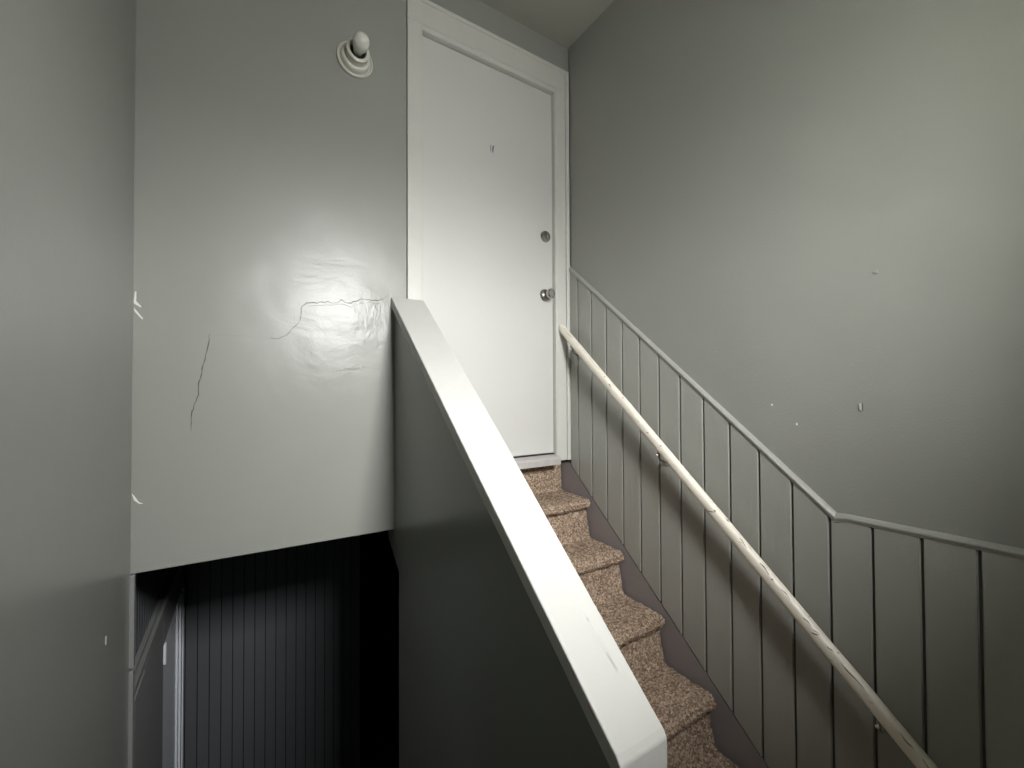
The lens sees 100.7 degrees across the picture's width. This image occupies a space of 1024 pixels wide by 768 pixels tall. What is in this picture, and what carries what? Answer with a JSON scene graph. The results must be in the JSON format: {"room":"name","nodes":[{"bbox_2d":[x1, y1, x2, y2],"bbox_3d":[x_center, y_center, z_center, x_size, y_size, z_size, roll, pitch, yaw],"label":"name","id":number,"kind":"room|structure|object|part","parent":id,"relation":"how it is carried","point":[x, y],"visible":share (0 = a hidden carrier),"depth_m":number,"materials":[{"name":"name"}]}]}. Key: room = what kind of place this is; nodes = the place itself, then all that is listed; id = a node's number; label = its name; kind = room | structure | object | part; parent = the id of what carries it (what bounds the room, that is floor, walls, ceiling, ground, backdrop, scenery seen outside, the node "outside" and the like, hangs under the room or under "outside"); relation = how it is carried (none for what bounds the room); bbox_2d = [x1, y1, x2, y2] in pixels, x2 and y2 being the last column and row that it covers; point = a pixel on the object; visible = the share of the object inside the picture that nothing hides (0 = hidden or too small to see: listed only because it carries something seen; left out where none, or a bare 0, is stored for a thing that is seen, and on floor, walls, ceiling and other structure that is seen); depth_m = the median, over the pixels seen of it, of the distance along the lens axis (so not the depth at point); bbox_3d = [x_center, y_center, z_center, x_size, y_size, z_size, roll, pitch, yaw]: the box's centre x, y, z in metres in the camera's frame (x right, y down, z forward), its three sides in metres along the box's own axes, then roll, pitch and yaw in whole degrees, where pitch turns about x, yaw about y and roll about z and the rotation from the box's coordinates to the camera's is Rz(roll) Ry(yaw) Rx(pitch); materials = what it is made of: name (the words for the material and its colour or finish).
{"room":"stairwell","nodes":[
{"label":"stairwell","id":0,"kind":"room"},
{"bbox_2d":[0,0,182,767],"bbox_3d":[-1.110,0.641,1.045,0.122,5.466,4.020,0,-1,-32],"label":"wall","id":1,"kind":"structure","parent":0,"point":[67,67],"depth_m":0.91,"materials":[{"name":"grey paint"}]},
{"bbox_2d":[129,573,135,668],"bbox_3d":[-1.278,0.794,1.423,0.020,0.308,0.022,0,-1,-32],"label":"trim","id":2,"kind":"structure","parent":1,"relation":"attached to","point":[132,576],"depth_m":1.42,"materials":[{"name":"grey paint"}]},
{"bbox_2d":[128,649,151,767],"bbox_3d":[-1.374,2.172,1.554,0.026,2.422,0.390,0,-1,-32],"label":"panelling","id":3,"kind":"structure","parent":1,"relation":"attached to","point":[140,706],"depth_m":1.53,"materials":[{"name":"grey paint"}]},
{"bbox_2d":[131,566,180,696],"bbox_3d":[-1.693,1.067,2.049,0.041,0.030,1.488,0,-1,-32],"label":"trim","id":4,"kind":"structure","parent":1,"relation":"on","point":[141,657],"depth_m":1.83,"materials":[{"name":"grey paint"}]},
{"bbox_2d":[162,585,184,767],"bbox_3d":[-1.882,2.330,2.321,0.061,2.135,0.775,0,-1,-32],"label":"door","id":5,"kind":"structure","parent":1,"relation":"in","point":[173,648],"depth_m":2.45,"materials":[{"name":"white paint"}]},
{"bbox_3d":[-1.833,2.329,2.225,0.040,2.134,0.560,0,-1,-32],"label":"panel","id":6,"kind":"part","parent":5,"relation":"part of","materials":[{"name":"white paint"}]},
{"bbox_3d":[-2.033,2.335,2.560,0.061,2.134,0.210,0,-1,-32],"label":"casing","id":7,"kind":"part","parent":5,"relation":"part of","materials":[{"name":"white paint"}]},
{"bbox_2d":[182,535,359,767],"bbox_3d":[-1.698,2.007,2.968,1.200,2.800,0.100,0,-1,-32],"label":"wall","id":8,"kind":"structure","parent":0,"point":[272,637],"depth_m":2.95,"materials":[{"name":"black wood"}]},
{"bbox_2d":[130,0,568,573],"bbox_3d":[-0.489,-0.714,2.013,2.155,2.732,0.113,0,-1,-32],"label":"wall","id":9,"kind":"structure","parent":0,"point":[270,244],"depth_m":1.65,"materials":[{"name":"grey paint"}]},
{"bbox_2d":[336,31,372,78],"bbox_3d":[-0.641,-1.402,1.775,0.152,0.152,0.154,0,-1,-32],"label":"light fixture","id":10,"kind":"object","parent":9,"relation":"attached to","point":[353,55],"depth_m":1.79,"materials":[{"name":"grey ceramic"}]},
{"bbox_3d":[-0.627,-1.403,1.754,0.065,0.065,0.104,0,-1,-32],"label":"bulb","id":11,"kind":"part","parent":10,"relation":"part of","materials":[{"name":"white glass"}]},
{"bbox_2d":[407,0,570,459],"bbox_3d":[-0.095,-0.696,2.249,0.966,2.265,0.096,0,-1,-32],"label":"trim","id":12,"kind":"structure","parent":9,"relation":"attached to","point":[425,18],"depth_m":2.25,"materials":[{"name":"white paint"}]},
{"bbox_2d":[423,36,554,456],"bbox_3d":[-0.091,-0.642,2.219,0.787,2.064,0.108,0,-1,-32],"label":"door","id":13,"kind":"structure","parent":9,"relation":"in","point":[487,132],"depth_m":2.23,"materials":[{"name":"white paint"}]},
{"bbox_3d":[0.206,-0.504,2.382,0.072,0.072,0.068,0,-1,-32],"label":"knob","id":14,"kind":"part","parent":13,"relation":"part of","materials":[{"name":"silver metal"}]},
{"bbox_2d":[513,453,560,468],"bbox_3d":[-0.098,0.420,2.217,0.800,0.058,0.132,0,-1,-32],"label":"threshold","id":15,"kind":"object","parent":9,"relation":"attached to","point":[545,459],"depth_m":2.31,"materials":[{"name":"white"}]},
{"bbox_2d":[360,670,398,767],"bbox_3d":[-0.731,3.442,2.311,2.145,0.100,5.600,0,-1,-32],"label":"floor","id":16,"kind":"structure","parent":0,"point":[379,696],"depth_m":4.30,"materials":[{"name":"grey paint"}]},
{"bbox_2d":[360,297,667,767],"bbox_3d":[-0.569,1.514,3.003,1.149,3.777,4.665,0,-1,-32],"label":"wall","id":17,"kind":"structure","parent":0,"point":[507,659],"depth_m":1.27,"materials":[{"name":"grey paint"}]},
{"bbox_2d":[479,0,613,49],"bbox_3d":[0.141,-2.059,1.013,2.175,0.120,2.540,0,-1,-32],"label":"ceiling","id":18,"kind":"structure","parent":0,"point":[562,22],"depth_m":2.27,"materials":[{"name":"grey paint"}]},
{"bbox_2d":[561,0,1023,548],"bbox_3d":[1.004,-0.275,1.544,0.133,3.637,2.570,0,-1,-32],"label":"wall","id":19,"kind":"structure","parent":0,"point":[813,209],"depth_m":1.37,"materials":[{"name":"grey paint"}]},
{"bbox_2d":[569,266,1023,767],"bbox_3d":[0.958,0.369,1.485,0.030,2.147,2.300,0,-1,-32],"label":"panelling","id":20,"kind":"object","parent":19,"relation":"attached to","point":[932,622],"visible":0.99,"depth_m":1.46,"materials":[{"name":"grey"}]},
{"bbox_2d":[559,324,937,767],"bbox_3d":[0.744,0.406,1.731,0.082,1.518,1.646,0,-1,-32],"label":"handrail","id":21,"kind":"object","parent":20,"relation":"attached to","point":[887,723],"visible":1,"depth_m":1.43,"materials":[{"name":"beige paint"}]},
{"bbox_3d":[0.952,-0.130,1.490,0.020,1.151,2.299,0,-1,-32],"label":"rail","id":22,"kind":"part","parent":20,"relation":"part of","materials":[{"name":"grey paint"}]},
{"bbox_3d":[0.468,1.513,0.467,1.937,0.152,1.140,0,-1,-32],"label":"floor","id":23,"kind":"structure","parent":0,"visible":0},
{"bbox_2d":[520,461,767,767],"bbox_3d":[0.298,0.995,1.693,0.916,1.107,1.442,0,-1,-32],"label":"staircase","id":24,"kind":"structure","parent":23,"relation":"on","point":[701,730],"depth_m":1.85,"materials":[{"name":"brown carpet"}]}
]}

